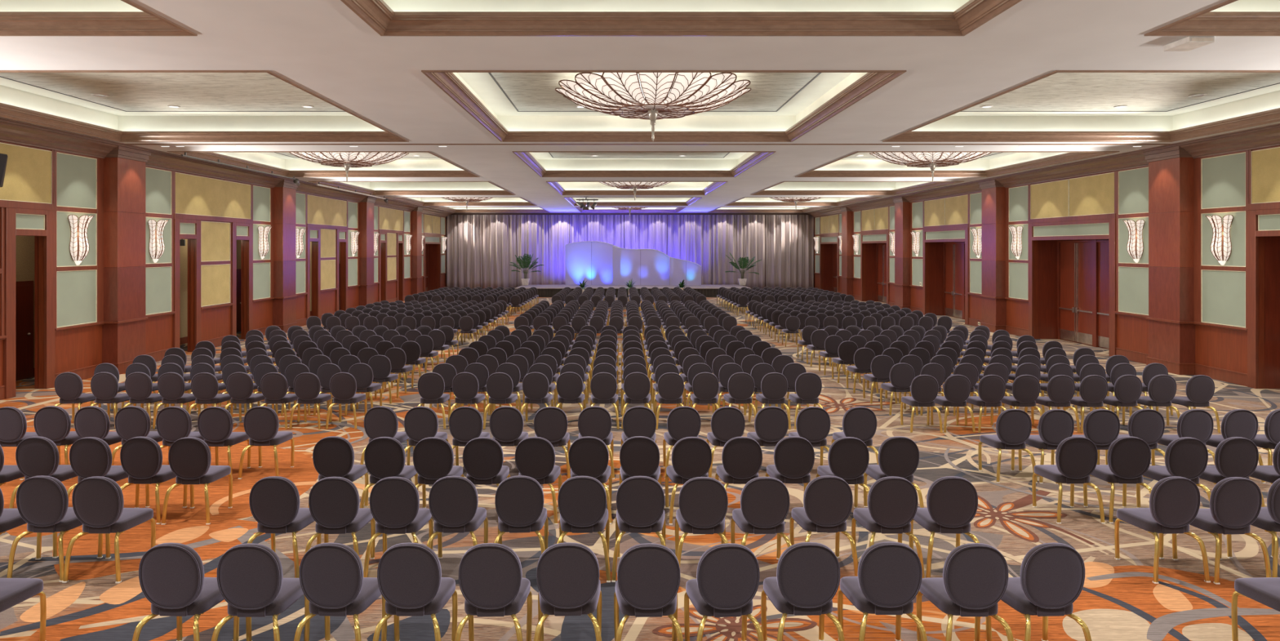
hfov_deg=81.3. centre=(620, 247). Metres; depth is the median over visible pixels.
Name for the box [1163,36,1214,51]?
ceiling box
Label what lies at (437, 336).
banquet chair
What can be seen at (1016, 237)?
wall sconce
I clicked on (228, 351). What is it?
banquet chair
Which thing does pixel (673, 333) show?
banquet chair
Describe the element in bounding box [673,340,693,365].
banquet chair
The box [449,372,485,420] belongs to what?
banquet chair
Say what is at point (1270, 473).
banquet chair
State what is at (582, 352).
banquet chair
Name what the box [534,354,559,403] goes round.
banquet chair
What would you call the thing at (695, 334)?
banquet chair
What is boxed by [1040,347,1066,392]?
banquet chair
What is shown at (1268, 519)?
banquet chair
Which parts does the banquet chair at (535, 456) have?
backrest, seat, leg, leg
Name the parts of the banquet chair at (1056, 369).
seat, backrest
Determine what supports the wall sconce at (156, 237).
attached to the wall at (118, 304)
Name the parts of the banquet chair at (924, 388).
leg, leg, seat, backrest, leg, leg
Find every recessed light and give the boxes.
[167,105,180,107]
[301,105,313,107]
[980,105,993,107]
[1114,105,1127,107]
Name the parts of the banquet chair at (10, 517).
backrest, seat, leg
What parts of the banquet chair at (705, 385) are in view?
seat, backrest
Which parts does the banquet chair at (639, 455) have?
backrest, seat, leg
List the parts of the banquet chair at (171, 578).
leg, backrest, leg, seat, leg, leg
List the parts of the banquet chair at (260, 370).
backrest, seat, leg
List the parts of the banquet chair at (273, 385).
backrest, seat, leg, leg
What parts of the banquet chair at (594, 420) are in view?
backrest, seat, leg, leg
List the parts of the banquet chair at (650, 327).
backrest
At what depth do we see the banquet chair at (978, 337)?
17.28 m
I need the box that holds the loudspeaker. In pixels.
[0,153,8,186]
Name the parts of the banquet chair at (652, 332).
backrest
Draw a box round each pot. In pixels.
[521,278,529,284]
[737,278,746,284]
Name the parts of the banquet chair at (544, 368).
backrest, seat, leg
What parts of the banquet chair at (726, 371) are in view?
leg, seat, backrest, leg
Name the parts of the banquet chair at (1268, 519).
leg, seat, leg, backrest, leg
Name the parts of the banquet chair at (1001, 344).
seat, backrest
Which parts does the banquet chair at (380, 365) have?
backrest, seat, leg, leg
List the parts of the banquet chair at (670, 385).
leg, leg, seat, backrest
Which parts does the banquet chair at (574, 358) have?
backrest, leg, seat, leg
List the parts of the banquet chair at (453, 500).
leg, leg, backrest, seat, leg, leg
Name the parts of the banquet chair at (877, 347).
backrest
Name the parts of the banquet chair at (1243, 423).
seat, backrest, leg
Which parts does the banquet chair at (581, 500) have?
leg, leg, backrest, seat, leg, leg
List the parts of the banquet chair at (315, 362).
backrest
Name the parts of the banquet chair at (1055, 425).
leg, seat, leg, leg, backrest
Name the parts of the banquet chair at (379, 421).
leg, backrest, seat, leg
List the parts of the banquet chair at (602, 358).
backrest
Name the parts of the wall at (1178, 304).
wall panel, wall panel, wall panel, wall panel, wall panel, wall panel, wall panel, wall panel, wall panel, wall panel, wall panel, wall panel, wall panel, wall panel, wall panel, wall panel, wall panel, wall panel, wall panel, wall panel, wall panel, wall panel, wall panel, wall panel, wall panel, wall panel, wall panel, wall panel, wall panel, chair rail, wall panel, wall panel, wall panel, wall panel, wall panel, wall panel, wall panel, wall panel, wall panel, wall panel, wall panel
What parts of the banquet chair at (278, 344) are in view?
backrest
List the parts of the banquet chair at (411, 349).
backrest, seat, leg, leg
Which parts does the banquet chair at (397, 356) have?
leg, backrest, seat, leg, leg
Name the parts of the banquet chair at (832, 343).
leg, leg, seat, backrest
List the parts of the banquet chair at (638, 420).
seat, backrest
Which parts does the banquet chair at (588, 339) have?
backrest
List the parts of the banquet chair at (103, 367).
backrest, seat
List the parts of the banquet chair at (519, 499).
leg, leg, backrest, seat, leg, leg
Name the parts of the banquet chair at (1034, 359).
seat, backrest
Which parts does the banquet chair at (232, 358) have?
backrest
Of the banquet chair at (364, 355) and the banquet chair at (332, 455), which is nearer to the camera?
the banquet chair at (332, 455)
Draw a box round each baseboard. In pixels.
[0,286,445,399]
[33,311,311,376]
[813,286,1247,386]
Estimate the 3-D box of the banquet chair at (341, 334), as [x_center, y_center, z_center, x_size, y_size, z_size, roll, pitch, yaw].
[-6.818,2.482,18.618,0.508,0.903,0.547,0,0,0]
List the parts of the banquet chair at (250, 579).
leg, leg, backrest, seat, leg, leg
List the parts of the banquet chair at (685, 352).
seat, backrest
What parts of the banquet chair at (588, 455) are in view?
backrest, seat, leg, leg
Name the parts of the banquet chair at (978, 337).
backrest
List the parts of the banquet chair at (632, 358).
backrest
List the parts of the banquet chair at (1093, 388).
leg, seat, backrest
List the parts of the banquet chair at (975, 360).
backrest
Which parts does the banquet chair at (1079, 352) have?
seat, backrest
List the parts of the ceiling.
coffer moulding, coffer panel, coffer moulding, coffer moulding, coffer panel, coffer moulding, coffer moulding, coffer moulding, coffer moulding, coffer moulding, coffer moulding, coffer panel, coffer moulding, coffer panel, coffer moulding, coffer moulding, coffer moulding, coffer moulding, coffer moulding, coffer panel, coffer moulding, coffer moulding, coffer panel, coffer moulding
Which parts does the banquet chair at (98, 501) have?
leg, backrest, leg, seat, leg, leg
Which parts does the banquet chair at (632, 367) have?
leg, leg, backrest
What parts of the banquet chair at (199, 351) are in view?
backrest, seat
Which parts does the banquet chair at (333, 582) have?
leg, leg, backrest, seat, leg, leg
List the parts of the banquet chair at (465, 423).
leg, backrest, seat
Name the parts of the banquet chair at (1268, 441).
seat, leg, backrest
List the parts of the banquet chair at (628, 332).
backrest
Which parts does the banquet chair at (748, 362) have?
backrest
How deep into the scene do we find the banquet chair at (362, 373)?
13.10 m
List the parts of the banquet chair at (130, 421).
leg, backrest, seat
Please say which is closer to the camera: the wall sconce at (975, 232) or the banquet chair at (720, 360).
the banquet chair at (720, 360)
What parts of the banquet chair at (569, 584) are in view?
leg, leg, backrest, seat, leg, leg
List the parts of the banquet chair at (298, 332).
backrest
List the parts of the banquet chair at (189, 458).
leg, backrest, leg, seat, leg, leg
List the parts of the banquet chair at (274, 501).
leg, leg, backrest, seat, leg, leg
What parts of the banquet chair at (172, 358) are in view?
backrest, seat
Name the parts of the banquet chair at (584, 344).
backrest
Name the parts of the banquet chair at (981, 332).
backrest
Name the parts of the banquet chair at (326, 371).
leg, backrest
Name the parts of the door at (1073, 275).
kick plate, vertical rod, vertical rod, kick plate, kick plate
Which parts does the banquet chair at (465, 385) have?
leg, backrest, seat, leg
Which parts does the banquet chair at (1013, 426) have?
leg, leg, seat, leg, backrest, leg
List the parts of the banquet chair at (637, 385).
leg, seat, backrest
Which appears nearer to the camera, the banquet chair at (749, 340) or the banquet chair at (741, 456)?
the banquet chair at (741, 456)
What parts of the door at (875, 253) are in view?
kick plate, vertical rod, vertical rod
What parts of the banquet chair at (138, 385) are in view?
backrest, seat, leg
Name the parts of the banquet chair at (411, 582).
leg, leg, backrest, seat, leg, leg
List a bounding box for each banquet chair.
[0,406,38,479]
[0,444,25,485]
[0,488,41,559]
[0,577,46,640]
[6,475,102,582]
[8,435,77,507]
[33,405,79,464]
[54,372,101,421]
[62,475,155,582]
[66,436,139,507]
[69,405,121,479]
[89,363,136,412]
[89,372,136,428]
[111,405,170,465]
[120,363,166,412]
[120,436,186,524]
[123,372,168,428]
[128,354,158,403]
[132,542,239,640]
[152,372,200,428]
[153,362,197,414]
[155,406,211,451]
[156,354,191,403]
[160,436,232,524]
[164,347,191,392]
[186,347,221,392]
[186,362,229,411]
[187,354,226,393]
[187,372,232,417]
[195,340,221,364]
[197,406,250,474]
[211,542,310,640]
[217,334,249,373]
[217,347,253,382]
[217,354,255,393]
[218,340,247,373]
[218,362,260,413]
[224,372,266,421]
[238,405,294,479]
[243,329,271,357]
[244,334,273,365]
[246,341,276,365]
[246,347,278,373]
[247,475,320,577]
[249,355,273,393]
[251,362,290,414]
[260,372,300,428]
[268,329,293,356]
[269,335,295,357]
[272,340,301,365]
[275,347,296,373]
[279,355,302,376]
[280,363,319,415]
[288,372,332,429]
[291,329,309,351]
[293,335,311,357]
[293,542,386,640]
[297,340,318,364]
[302,347,323,367]
[304,476,375,559]
[307,435,368,507]
[308,354,332,400]
[313,329,331,344]
[313,363,352,415]
[316,335,335,355]
[323,341,342,358]
[325,372,367,428]
[329,347,351,365]
[336,329,353,344]
[337,355,369,403]
[342,335,359,351]
[344,363,382,415]
[349,340,369,356]
[357,347,386,392]
[359,329,377,342]
[359,405,410,479]
[360,436,418,507]
[363,476,433,577]
[365,355,399,403]
[366,335,384,348]
[373,340,401,382]
[373,542,457,640]
[382,329,399,341]
[382,347,413,392]
[390,335,414,374]
[398,341,426,382]
[404,329,427,366]
[404,406,448,454]
[412,334,439,371]
[413,436,464,507]
[417,372,450,428]
[426,329,449,363]
[426,475,488,558]
[429,363,462,408]
[442,355,467,403]
[448,406,489,465]
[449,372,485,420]
[454,542,532,640]
[457,347,479,364]
[462,362,493,414]
[462,436,510,485]
[468,341,488,356]
[475,354,498,393]
[478,334,496,350]
[483,347,506,392]
[483,372,518,428]
[487,329,504,343]
[489,405,528,445]
[493,362,524,412]
[493,475,548,554]
[494,340,514,359]
[502,335,520,351]
[506,355,528,382]
[510,329,527,345]
[511,347,533,392]
[515,325,532,338]
[515,436,561,524]
[520,341,539,364]
[520,372,553,421]
[524,363,555,415]
[526,334,545,355]
[532,329,549,348]
[533,406,570,479]
[533,542,601,640]
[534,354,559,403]
[537,325,553,342]
[540,347,563,375]
[546,340,565,365]
[551,335,569,357]
[555,329,572,351]
[555,372,585,411]
[556,475,610,582]
[558,325,574,345]
[559,363,586,408]
[563,354,589,403]
[568,347,591,392]
[568,435,612,524]
[571,341,592,379]
[574,334,594,369]
[577,329,596,359]
[577,405,614,479]
[580,325,597,348]
[590,372,619,428]
[591,363,617,405]
[593,355,617,393]
[595,347,618,392]
[596,340,618,382]
[598,335,617,366]
[600,325,618,358]
[600,329,618,366]
[611,475,666,582]
[613,542,683,640]
[616,435,661,510]
[619,405,656,472]
[620,362,648,415]
[621,325,639,359]
[621,329,639,364]
[621,334,640,370]
[621,347,644,383]
[621,372,651,428]
[622,340,642,365]
[622,355,646,395]
[642,325,660,353]
[644,329,662,359]
[644,334,665,364]
[646,340,668,377]
[648,347,671,392]
[650,355,675,403]
[653,363,680,413]
[654,372,684,429]
[662,405,701,479]
[665,325,681,344]
[665,436,711,524]
[666,329,684,351]
[670,334,689,357]
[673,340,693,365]
[675,476,728,566]
[676,347,699,374]
[680,354,705,403]
[684,363,715,413]
[684,542,764,640]
[687,325,702,342]
[689,329,706,349]
[689,372,719,409]
[695,334,714,355]
[699,340,719,364]
[705,347,728,392]
[706,406,745,477]
[708,325,724,338]
[711,355,734,382]
[713,329,730,347]
[715,363,746,415]
[715,436,762,490]
[720,334,737,352]
[722,372,756,421]
[725,340,746,359]
[730,476,791,559]
[733,347,757,392]
[735,329,752,342]
[741,354,764,393]
[743,334,761,349]
[745,363,777,415]
[746,406,788,446]
[751,341,771,356]
[755,372,791,428]
[760,347,782,364]
[760,542,844,640]
[764,435,814,506]
[771,355,795,397]
[782,362,808,409]
[787,372,822,429]
[788,406,830,465]
[789,475,857,576]
[806,329,831,366]
[816,436,869,507]
[818,335,845,374]
[830,329,854,366]
[831,340,861,382]
[831,406,878,464]
[837,541,927,640]
[842,335,866,374]
[846,347,878,392]
[851,475,924,577]
[856,340,885,382]
[857,329,874,342]
[862,355,897,403]
[863,435,924,507]
[872,334,890,350]
[873,347,902,391]
[879,329,897,344]
[880,362,918,415]
[889,340,909,356]
[890,354,922,403]
[896,334,915,353]
[900,374,942,432]
[902,329,919,345]
[908,347,929,367]
[908,475,979,577]
[909,363,949,415]
[914,340,934,363]
[915,542,1013,640]
[921,335,939,359]
[924,329,941,343]
[929,355,952,383]
[930,374,975,432]
[935,347,957,373]
[938,329,964,351]
[939,341,959,373]
[941,363,980,415]
[944,334,963,365]
[949,355,982,395]
[951,347,984,373]
[955,340,986,365]
[960,334,988,364]
[961,329,989,357]
[964,374,1006,432]
[970,363,1012,415]
[977,355,1012,393]
[977,408,1037,483]
[979,347,1013,382]
[983,335,1015,373]
[983,340,1013,382]
[985,542,1091,640]
[986,329,1013,365]
[998,374,1042,415]
[1002,362,1044,413]
[1004,354,1044,395]
[1008,347,1044,391]
[1011,334,1035,357]
[1012,341,1040,382]
[1018,408,1074,483]
[1031,374,1079,432]
[1031,435,1105,524]
[1033,363,1077,411]
[1040,340,1062,382]
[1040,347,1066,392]
[1040,355,1070,395]
[1063,374,1108,432]
[1066,363,1110,415]
[1070,347,1095,392]
[1071,408,1119,464]
[1072,355,1099,396]
[1083,435,1151,523]
[1094,363,1140,412]
[1096,374,1142,424]
[1105,355,1129,395]
[1105,408,1164,464]
[1114,475,1210,583]
[1125,362,1173,414]
[1129,374,1180,418]
[1136,436,1211,507]
[1151,408,1215,465]
[1166,374,1220,432]
[1172,476,1271,584]
[1199,436,1265,506]
[1205,408,1266,483]
[1226,478,1279,577]
[1231,577,1279,640]
[1248,441,1279,484]
[1252,408,1279,483]
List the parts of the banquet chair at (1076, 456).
leg, leg, seat, leg, backrest, leg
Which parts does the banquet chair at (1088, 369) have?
seat, backrest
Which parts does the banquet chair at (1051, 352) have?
seat, backrest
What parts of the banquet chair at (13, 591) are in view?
seat, leg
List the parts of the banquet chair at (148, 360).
backrest, seat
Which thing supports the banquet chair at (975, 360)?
on the floor
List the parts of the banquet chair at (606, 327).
backrest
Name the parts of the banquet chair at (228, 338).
backrest, seat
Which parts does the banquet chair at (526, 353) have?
backrest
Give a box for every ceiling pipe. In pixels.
[180,152,300,186]
[315,182,387,203]
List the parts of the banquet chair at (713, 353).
backrest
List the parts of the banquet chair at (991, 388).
leg, leg, seat, leg, backrest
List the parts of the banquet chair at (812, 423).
seat, backrest, leg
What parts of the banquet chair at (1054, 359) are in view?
seat, backrest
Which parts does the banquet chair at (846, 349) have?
leg, leg, seat, backrest, leg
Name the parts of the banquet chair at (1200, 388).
leg, seat, backrest, leg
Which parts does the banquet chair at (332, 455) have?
backrest, seat, leg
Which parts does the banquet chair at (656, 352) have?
seat, backrest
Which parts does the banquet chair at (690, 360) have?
seat, leg, backrest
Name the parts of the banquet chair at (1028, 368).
seat, backrest, leg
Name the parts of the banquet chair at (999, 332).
seat, backrest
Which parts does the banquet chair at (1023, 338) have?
seat, backrest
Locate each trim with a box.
[0,117,453,217]
[34,235,399,388]
[125,143,1172,145]
[451,213,808,215]
[806,123,1279,217]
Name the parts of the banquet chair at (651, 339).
backrest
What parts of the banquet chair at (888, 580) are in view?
leg, leg, seat, backrest, leg, leg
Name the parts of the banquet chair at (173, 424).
backrest, seat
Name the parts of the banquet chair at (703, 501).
leg, leg, seat, backrest, leg, leg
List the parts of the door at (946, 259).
kick plate, vertical rod, vertical rod, kick plate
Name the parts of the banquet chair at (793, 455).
seat, backrest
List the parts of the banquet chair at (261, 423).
leg, leg, backrest, seat, leg, leg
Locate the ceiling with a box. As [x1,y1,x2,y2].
[0,0,1279,213]
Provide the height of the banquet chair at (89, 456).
0.910 m
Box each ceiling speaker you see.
[90,93,109,97]
[1187,93,1207,97]
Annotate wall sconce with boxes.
[67,214,94,265]
[147,219,168,262]
[257,226,271,259]
[295,227,306,257]
[350,231,359,256]
[373,232,380,255]
[405,235,412,254]
[422,235,425,251]
[441,236,447,253]
[813,236,818,253]
[837,235,841,252]
[852,235,858,254]
[888,232,894,255]
[910,231,919,256]
[969,227,981,257]
[1008,226,1022,259]
[1122,219,1144,262]
[1205,214,1233,265]
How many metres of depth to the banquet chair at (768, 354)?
15.13 m
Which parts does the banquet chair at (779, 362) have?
backrest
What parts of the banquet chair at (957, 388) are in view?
leg, leg, seat, backrest, leg, leg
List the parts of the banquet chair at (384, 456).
leg, backrest, seat, leg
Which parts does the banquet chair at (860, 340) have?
backrest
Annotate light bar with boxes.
[576,196,598,209]
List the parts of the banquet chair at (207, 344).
backrest, seat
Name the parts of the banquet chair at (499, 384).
leg, leg, backrest, seat, leg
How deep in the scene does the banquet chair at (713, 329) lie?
19.42 m
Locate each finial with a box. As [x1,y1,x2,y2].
[343,163,350,169]
[648,109,657,120]
[928,163,936,169]
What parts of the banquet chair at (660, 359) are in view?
leg, seat, leg, backrest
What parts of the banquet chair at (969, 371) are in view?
leg, seat, backrest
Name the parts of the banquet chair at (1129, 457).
leg, leg, seat, leg, backrest, leg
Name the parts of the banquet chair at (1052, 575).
leg, leg, seat, leg, backrest, leg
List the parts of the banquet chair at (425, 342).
backrest, seat, leg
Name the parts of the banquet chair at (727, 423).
leg, seat, backrest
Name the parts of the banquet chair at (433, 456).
leg, backrest, seat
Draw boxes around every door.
[15,280,33,380]
[236,268,240,332]
[338,263,339,309]
[425,244,437,291]
[823,244,837,292]
[865,243,886,302]
[928,241,964,319]
[1037,239,1109,349]
[1264,235,1279,388]
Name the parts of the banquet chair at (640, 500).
leg, leg, seat, backrest, leg, leg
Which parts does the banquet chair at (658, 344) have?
backrest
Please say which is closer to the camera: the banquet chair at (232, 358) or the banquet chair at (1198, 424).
the banquet chair at (1198, 424)
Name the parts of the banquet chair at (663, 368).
leg, seat, leg, backrest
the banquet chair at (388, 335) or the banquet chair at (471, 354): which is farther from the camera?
the banquet chair at (388, 335)
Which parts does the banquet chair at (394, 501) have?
leg, leg, backrest, seat, leg, leg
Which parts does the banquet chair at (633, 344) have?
backrest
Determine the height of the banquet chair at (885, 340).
0.903 m
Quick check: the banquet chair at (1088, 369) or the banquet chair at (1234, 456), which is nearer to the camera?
the banquet chair at (1234, 456)
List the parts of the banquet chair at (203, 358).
backrest, seat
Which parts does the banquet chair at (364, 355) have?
backrest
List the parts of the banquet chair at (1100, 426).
seat, leg, backrest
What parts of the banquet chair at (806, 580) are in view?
leg, leg, seat, backrest, leg, leg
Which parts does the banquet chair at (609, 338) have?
backrest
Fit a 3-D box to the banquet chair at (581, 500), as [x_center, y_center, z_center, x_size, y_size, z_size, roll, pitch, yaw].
[-0.342,2.485,6.822,0.508,0.910,0.549,0,0,0]
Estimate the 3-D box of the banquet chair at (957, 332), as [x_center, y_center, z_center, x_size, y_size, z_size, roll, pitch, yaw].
[8.294,2.482,18.629,0.508,0.903,0.547,0,0,-1]
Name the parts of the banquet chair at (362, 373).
leg, leg, backrest, leg, seat, leg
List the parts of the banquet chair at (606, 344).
backrest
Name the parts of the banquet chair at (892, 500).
leg, leg, seat, backrest, leg, leg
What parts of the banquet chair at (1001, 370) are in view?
seat, leg, backrest, leg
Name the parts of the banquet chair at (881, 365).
leg, leg, seat, backrest, leg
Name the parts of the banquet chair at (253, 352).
backrest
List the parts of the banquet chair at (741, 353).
backrest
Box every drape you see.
[445,214,479,288]
[480,214,516,288]
[516,214,568,286]
[569,214,623,248]
[623,214,666,254]
[666,214,711,284]
[711,214,765,288]
[765,214,813,288]
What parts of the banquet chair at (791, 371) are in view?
backrest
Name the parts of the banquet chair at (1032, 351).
seat, backrest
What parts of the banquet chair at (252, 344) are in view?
backrest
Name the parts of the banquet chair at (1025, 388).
seat, backrest, leg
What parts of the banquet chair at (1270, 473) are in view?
seat, backrest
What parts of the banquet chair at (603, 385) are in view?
backrest, seat, leg, leg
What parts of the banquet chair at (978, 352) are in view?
backrest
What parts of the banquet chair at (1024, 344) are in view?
seat, backrest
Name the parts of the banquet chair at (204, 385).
leg, backrest, seat, leg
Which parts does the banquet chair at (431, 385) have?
backrest, seat, leg, leg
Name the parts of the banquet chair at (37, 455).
leg, backrest, seat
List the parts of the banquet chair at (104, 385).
backrest, leg, seat, leg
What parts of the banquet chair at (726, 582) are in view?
leg, leg, seat, backrest, leg, leg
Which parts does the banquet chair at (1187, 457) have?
leg, seat, backrest, leg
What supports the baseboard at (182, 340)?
attached to the wall at (24, 245)
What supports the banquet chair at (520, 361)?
on the floor
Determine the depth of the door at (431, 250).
49.37 m
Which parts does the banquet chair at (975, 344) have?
backrest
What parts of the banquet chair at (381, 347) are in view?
backrest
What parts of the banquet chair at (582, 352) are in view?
backrest, seat, leg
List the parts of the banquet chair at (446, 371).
backrest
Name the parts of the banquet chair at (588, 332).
backrest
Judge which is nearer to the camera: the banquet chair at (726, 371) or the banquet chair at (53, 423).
the banquet chair at (53, 423)
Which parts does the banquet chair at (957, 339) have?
backrest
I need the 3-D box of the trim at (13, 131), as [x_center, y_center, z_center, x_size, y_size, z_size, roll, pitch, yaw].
[-11.720,-2.230,25.050,0.560,0.340,53.100,0,0,0]
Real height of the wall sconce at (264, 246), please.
1.105 m
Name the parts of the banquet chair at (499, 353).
backrest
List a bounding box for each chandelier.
[289,152,408,182]
[442,197,493,210]
[555,72,751,141]
[600,182,670,199]
[613,207,646,217]
[769,197,820,210]
[869,152,991,182]
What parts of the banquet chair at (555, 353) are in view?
backrest, seat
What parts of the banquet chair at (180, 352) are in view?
backrest, seat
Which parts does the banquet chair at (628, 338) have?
backrest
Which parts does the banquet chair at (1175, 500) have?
leg, seat, leg, leg, backrest, leg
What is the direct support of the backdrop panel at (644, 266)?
on the stage platform
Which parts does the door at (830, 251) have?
vertical rod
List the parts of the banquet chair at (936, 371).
backrest, leg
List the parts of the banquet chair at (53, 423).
backrest, leg, leg, seat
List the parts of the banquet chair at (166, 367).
leg, backrest, seat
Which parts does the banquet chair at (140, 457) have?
leg, backrest, leg, seat, leg, leg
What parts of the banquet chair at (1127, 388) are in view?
leg, seat, leg, backrest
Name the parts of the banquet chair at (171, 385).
leg, backrest, seat, leg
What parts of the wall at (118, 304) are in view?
wall panel, wall panel, wall panel, wall panel, wall panel, wall panel, wall panel, wall panel, wall panel, wall panel, wall panel, wall panel, chair rail, wall panel, wall panel, wall panel, wall panel, wall panel, wall panel, wall panel, wall panel, wall panel, wall panel, wall panel, wall panel, wall panel, wall panel, wall panel, wall panel, wall panel, wall panel, wall panel, wall panel, wall panel, wall panel, wall panel, wall panel, wall panel, wall panel, wall panel, wall panel, wall panel, wall panel, wall panel, wall panel, wall panel, wall panel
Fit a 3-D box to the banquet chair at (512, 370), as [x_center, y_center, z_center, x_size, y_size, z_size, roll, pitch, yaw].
[-1.983,2.482,13.330,0.508,0.903,0.547,0,0,1]
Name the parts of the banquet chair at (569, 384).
backrest, seat, leg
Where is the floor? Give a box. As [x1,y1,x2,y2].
[0,297,1279,640]
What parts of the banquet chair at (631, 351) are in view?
backrest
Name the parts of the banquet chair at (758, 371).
leg, backrest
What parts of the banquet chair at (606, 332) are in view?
backrest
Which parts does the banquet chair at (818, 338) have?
leg, leg, seat, backrest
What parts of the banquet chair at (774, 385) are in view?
leg, seat, backrest, leg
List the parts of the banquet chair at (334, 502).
leg, leg, backrest, seat, leg, leg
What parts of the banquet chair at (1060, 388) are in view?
leg, seat, backrest, leg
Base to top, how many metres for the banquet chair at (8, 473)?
0.910 m
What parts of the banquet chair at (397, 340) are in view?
backrest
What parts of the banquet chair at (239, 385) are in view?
leg, backrest, leg, seat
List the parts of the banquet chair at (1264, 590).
leg, seat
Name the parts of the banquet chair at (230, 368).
backrest, seat, leg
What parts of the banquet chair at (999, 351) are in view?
backrest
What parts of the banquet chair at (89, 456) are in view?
leg, backrest, seat, leg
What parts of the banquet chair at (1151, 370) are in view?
leg, seat, backrest, leg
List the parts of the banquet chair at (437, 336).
backrest, leg, seat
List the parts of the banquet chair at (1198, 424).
leg, seat, backrest, leg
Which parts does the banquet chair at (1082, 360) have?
seat, backrest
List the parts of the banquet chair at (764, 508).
leg, leg, seat, backrest, leg, leg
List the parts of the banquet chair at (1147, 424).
leg, seat, backrest, leg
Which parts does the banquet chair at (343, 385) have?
leg, leg, backrest, seat, leg, leg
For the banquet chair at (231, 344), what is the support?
on the floor
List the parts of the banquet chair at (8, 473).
backrest, seat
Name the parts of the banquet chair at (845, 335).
backrest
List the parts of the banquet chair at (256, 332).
backrest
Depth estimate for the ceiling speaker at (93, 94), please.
14.58 m
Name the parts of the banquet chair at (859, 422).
seat, backrest, leg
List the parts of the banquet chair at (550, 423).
backrest, seat, leg, leg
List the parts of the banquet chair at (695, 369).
leg, seat, leg, backrest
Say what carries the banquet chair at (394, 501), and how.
on the floor
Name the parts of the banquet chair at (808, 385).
leg, leg, seat, backrest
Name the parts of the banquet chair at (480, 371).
backrest, seat, leg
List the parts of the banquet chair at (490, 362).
backrest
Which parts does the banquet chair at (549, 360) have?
backrest, seat, leg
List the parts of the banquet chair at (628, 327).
backrest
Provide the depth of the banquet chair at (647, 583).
5.10 m
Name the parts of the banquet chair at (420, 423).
leg, backrest, seat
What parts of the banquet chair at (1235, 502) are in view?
leg, leg, seat, leg, backrest, leg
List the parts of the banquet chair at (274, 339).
backrest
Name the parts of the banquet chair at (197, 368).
leg, backrest, seat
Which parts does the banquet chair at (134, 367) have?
backrest, seat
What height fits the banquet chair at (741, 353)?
0.903 m
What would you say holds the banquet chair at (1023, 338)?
on the floor
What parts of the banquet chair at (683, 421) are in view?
leg, leg, seat, backrest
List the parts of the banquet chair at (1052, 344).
seat, backrest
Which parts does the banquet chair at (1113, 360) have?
seat, backrest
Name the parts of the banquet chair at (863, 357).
leg, leg, seat, backrest, leg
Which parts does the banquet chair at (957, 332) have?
backrest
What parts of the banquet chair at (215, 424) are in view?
backrest, leg, seat, leg, leg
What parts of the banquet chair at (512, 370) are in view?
backrest, seat, leg, leg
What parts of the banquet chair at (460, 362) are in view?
backrest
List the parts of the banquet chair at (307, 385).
leg, leg, backrest, seat, leg, leg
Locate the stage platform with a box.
[515,284,751,297]
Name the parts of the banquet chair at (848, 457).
seat, backrest, leg, leg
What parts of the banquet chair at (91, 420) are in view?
backrest, seat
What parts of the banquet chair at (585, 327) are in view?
backrest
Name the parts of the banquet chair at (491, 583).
leg, leg, backrest, seat, leg, leg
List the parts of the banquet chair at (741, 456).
seat, backrest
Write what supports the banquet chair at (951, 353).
on the floor
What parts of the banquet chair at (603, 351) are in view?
backrest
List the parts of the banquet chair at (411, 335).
backrest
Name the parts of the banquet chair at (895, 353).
backrest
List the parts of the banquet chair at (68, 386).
backrest, leg, seat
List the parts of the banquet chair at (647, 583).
leg, leg, seat, backrest, leg, leg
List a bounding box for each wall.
[0,141,446,399]
[15,235,339,367]
[480,215,765,287]
[813,145,1279,388]
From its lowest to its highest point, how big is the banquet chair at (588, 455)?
0.910 m
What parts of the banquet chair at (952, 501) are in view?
leg, leg, seat, backrest, leg, leg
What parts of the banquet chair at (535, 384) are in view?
leg, leg, backrest, seat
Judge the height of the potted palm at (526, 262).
2.024 m
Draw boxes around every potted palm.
[510,253,543,284]
[725,252,760,284]
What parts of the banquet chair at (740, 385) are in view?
seat, backrest, leg, leg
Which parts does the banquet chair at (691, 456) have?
leg, leg, seat, backrest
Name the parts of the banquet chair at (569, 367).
backrest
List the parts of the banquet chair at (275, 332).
backrest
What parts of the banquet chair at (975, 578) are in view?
leg, leg, seat, backrest, leg, leg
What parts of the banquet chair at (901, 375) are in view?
leg, leg, seat, backrest, leg, leg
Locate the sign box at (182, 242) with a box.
[179,239,185,245]
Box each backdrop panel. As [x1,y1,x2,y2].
[565,240,621,284]
[612,245,669,285]
[669,257,701,285]
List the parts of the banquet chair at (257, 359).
backrest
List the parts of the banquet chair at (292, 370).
leg, backrest, leg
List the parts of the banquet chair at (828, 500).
leg, leg, seat, backrest, leg, leg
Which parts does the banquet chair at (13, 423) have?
backrest, seat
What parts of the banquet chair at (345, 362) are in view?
backrest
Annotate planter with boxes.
[577,278,586,292]
[624,278,638,297]
[677,279,686,289]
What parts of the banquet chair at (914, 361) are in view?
leg, backrest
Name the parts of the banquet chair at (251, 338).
backrest, seat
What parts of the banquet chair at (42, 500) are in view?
leg, backrest, seat, leg, leg, leg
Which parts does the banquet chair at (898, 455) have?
leg, seat, backrest, leg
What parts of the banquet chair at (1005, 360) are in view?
seat, backrest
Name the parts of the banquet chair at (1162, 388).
leg, seat, backrest, leg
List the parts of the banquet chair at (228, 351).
backrest, seat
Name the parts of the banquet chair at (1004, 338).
seat, backrest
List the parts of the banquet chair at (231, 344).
backrest, seat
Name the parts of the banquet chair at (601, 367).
backrest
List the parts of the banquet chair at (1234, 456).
seat, backrest, leg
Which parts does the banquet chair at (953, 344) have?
backrest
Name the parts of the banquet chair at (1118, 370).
seat, leg, backrest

